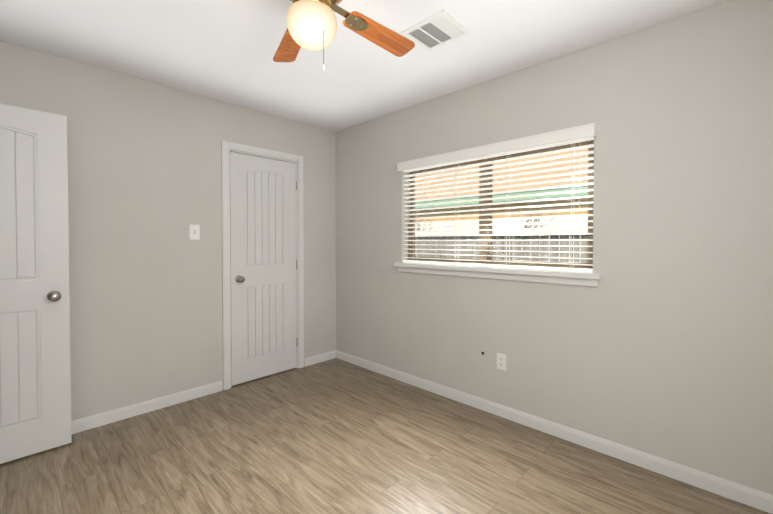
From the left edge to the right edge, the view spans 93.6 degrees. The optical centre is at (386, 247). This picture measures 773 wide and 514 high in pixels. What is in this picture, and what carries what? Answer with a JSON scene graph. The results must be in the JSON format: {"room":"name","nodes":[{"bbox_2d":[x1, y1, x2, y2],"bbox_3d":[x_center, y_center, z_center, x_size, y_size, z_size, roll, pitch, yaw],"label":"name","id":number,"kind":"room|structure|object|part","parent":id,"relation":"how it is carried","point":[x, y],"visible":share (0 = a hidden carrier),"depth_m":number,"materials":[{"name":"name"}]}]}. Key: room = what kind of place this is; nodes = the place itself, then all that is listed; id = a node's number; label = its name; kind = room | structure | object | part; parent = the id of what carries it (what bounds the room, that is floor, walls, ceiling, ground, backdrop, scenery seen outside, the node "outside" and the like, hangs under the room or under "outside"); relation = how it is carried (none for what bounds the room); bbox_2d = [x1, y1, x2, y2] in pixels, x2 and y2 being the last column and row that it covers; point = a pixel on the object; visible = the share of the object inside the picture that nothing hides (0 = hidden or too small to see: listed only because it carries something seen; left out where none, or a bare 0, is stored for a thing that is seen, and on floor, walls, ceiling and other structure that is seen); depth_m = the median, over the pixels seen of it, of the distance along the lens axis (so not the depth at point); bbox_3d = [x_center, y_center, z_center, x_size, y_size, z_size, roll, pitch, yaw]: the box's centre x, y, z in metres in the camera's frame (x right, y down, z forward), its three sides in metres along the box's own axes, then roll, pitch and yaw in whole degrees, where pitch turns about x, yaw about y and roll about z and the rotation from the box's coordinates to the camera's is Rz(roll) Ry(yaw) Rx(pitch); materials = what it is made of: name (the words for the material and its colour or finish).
{"room":"empty bedroom","nodes":[
{"label":"empty bedroom","id":0,"kind":"room"},
{"bbox_2d":[0,41,335,420],"bbox_3d":[-1.659,-0.006,2.883,0.140,2.440,3.330,1,1,44],"label":"wall","id":1,"kind":"structure","parent":0,"point":[144,192],"depth_m":2.69,"materials":[{"name":"beige paint"}]},
{"bbox_2d":[189,224,199,239],"bbox_3d":[-1.530,-0.121,2.899,0.021,0.120,0.076,1,1,44],"label":"light switch","id":2,"kind":"object","parent":1,"relation":"attached to","point":[194,232],"visible":1,"depth_m":2.90,"materials":[{"name":"white plastic"}]},
{"bbox_2d":[71,350,335,433],"bbox_3d":[-1.604,1.173,2.849,0.014,0.082,3.050,1,1,44],"label":"baseboard","id":3,"kind":"structure","parent":1,"relation":"attached to","point":[97,420],"depth_m":2.70,"materials":[{"name":"white wood"}]},
{"bbox_2d":[221,141,303,389],"bbox_3d":[-1.157,0.153,3.392,0.160,2.105,0.792,1,1,44],"label":"door frame","id":4,"kind":"structure","parent":1,"relation":"attached to","point":[227,148],"depth_m":3.12,"materials":[{"name":"white wood"}]},
{"bbox_2d":[230,152,297,385],"bbox_3d":[-1.125,0.186,3.367,0.165,2.016,0.652,1,1,44],"label":"closet door","id":5,"kind":"structure","parent":1,"relation":"in","point":[264,339],"depth_m":3.33,"materials":[{"name":"white paint"}]},
{"bbox_2d":[0,0,725,131],"bbox_3d":[-0.188,-1.263,1.442,4.230,0.120,3.330,1,1,44],"label":"ceiling","id":6,"kind":"structure","parent":0,"point":[223,50],"depth_m":2.17,"materials":[{"name":"white paint"}]},
{"bbox_2d":[273,0,414,70],"bbox_3d":[-0.250,-0.921,1.388,1.055,0.560,1.012,1,1,44],"label":"fan","id":7,"kind":"object","parent":6,"relation":"hanging from","point":[311,25],"visible":1,"depth_m":1.39,"materials":[{"name":"brown wood"}]},
{"bbox_3d":[-0.279,-0.815,1.363,0.186,0.126,0.186,1,1,44],"label":"globe","id":8,"kind":"part","parent":7,"relation":"part of"},
{"bbox_2d":[400,9,471,51],"bbox_3d":[0.279,-1.208,2.042,0.300,0.010,0.270,1,1,44],"label":"ceiling vent","id":9,"kind":"object","parent":6,"relation":"in","point":[441,28],"visible":1,"depth_m":2.03,"materials":[{"name":"white plastic"}]},
{"bbox_2d":[0,358,770,513],"bbox_3d":[-0.188,1.296,1.483,4.230,0.120,3.330,1,1,44],"label":"floor","id":10,"kind":"structure","parent":0,"point":[335,436],"depth_m":2.05,"materials":[{"name":"laminate"}]},
{"bbox_2d":[336,0,772,494],"bbox_3d":[0.970,-0.001,2.561,4.090,2.440,0.140,1,1,44],"label":"wall","id":11,"kind":"structure","parent":0,"point":[658,341],"depth_m":2.07,"materials":[{"name":"beige paint"}]},
{"bbox_2d":[397,123,595,171],"bbox_3d":[0.675,-0.706,2.701,1.573,0.071,0.051,1,1,44],"label":"blind valance","id":12,"kind":"object","parent":11,"relation":"attached to","point":[578,132],"visible":0.96,"depth_m":2.52,"materials":[{"name":"white plastic"}]},
{"bbox_2d":[394,263,601,286],"bbox_3d":[0.707,0.187,2.749,1.645,0.077,0.130,1,1,44],"label":"window sill","id":13,"kind":"structure","parent":11,"relation":"attached to","point":[567,277],"depth_m":2.54,"materials":[{"name":"white wood"}]},
{"bbox_2d":[408,140,593,268],"bbox_3d":[0.765,-0.282,2.801,1.545,0.865,0.044,1,1,44],"label":"window","id":14,"kind":"structure","parent":11,"relation":"in","point":[589,255],"depth_m":2.77,"materials":[{"name":"clear glass"}]},
{"bbox_2d":[403,136,593,272],"bbox_3d":[0.716,-0.284,2.751,1.529,0.857,0.065,1,1,44],"label":"window blinds","id":15,"kind":"object","parent":14,"relation":"attached to","point":[571,167],"visible":0.81,"depth_m":2.59,"materials":[{"name":"white plastic"}]},
{"bbox_2d":[497,353,505,370],"bbox_3d":[0.826,0.823,2.611,0.070,0.115,0.008,1,1,44],"label":"electrical outlet","id":16,"kind":"object","parent":11,"relation":"attached to","point":[501,361],"visible":1,"depth_m":2.61,"materials":[{"name":"white plastic"}]},
{"bbox_2d":[336,350,772,513],"bbox_3d":[0.871,1.178,2.569,3.936,0.082,0.014,1,1,44],"label":"baseboard","id":17,"kind":"structure","parent":11,"relation":"attached to","point":[751,497],"depth_m":2.18,"materials":[{"name":"white wood"}]},
{"bbox_3d":[-1.246,0.036,0.267,4.090,2.440,0.140,1,1,44],"label":"wall","id":18,"kind":"structure","parent":0,"visible":0},
{"bbox_2d":[0,104,71,463],"bbox_3d":[-2.250,0.209,1.958,0.165,2.016,0.813,1,1,44],"label":"entry door","id":19,"kind":"structure","parent":18,"relation":"in","point":[35,393],"depth_m":2.13,"materials":[{"name":"white paint"}]},
{"label":"outside","id":20,"kind":"structure","parent":0,"visible":0},
{"bbox_3d":[15.192,1.367,16.655,55.000,0.150,39.860,1,1,44],"label":"ground","id":21,"kind":"structure","parent":20,"visible":0},
{"bbox_2d":[416,197,557,260],"bbox_3d":[5.467,0.091,7.061,13.043,2.734,2.117,1,1,44],"label":"trees","id":22,"kind":"object","parent":21,"relation":"on","point":[525,226],"depth_m":9.44,"materials":[{"name":"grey plant"}]},
{"bbox_2d":[415,228,587,262],"bbox_3d":[3.068,0.606,4.897,24.123,1.750,0.100,1,1,44],"label":"fence","id":23,"kind":"object","parent":21,"relation":"on","point":[533,254],"depth_m":5.85,"materials":[{"name":"white"}]},
{"bbox_2d":[415,148,587,261],"bbox_3d":[8.633,-1.643,10.535,32.800,6.067,6.868,1,1,44],"label":"neighbouring house","id":24,"kind":"structure","parent":21,"relation":"on","point":[583,224],"depth_m":11.42,"materials":[{"name":"beige"}]}
]}

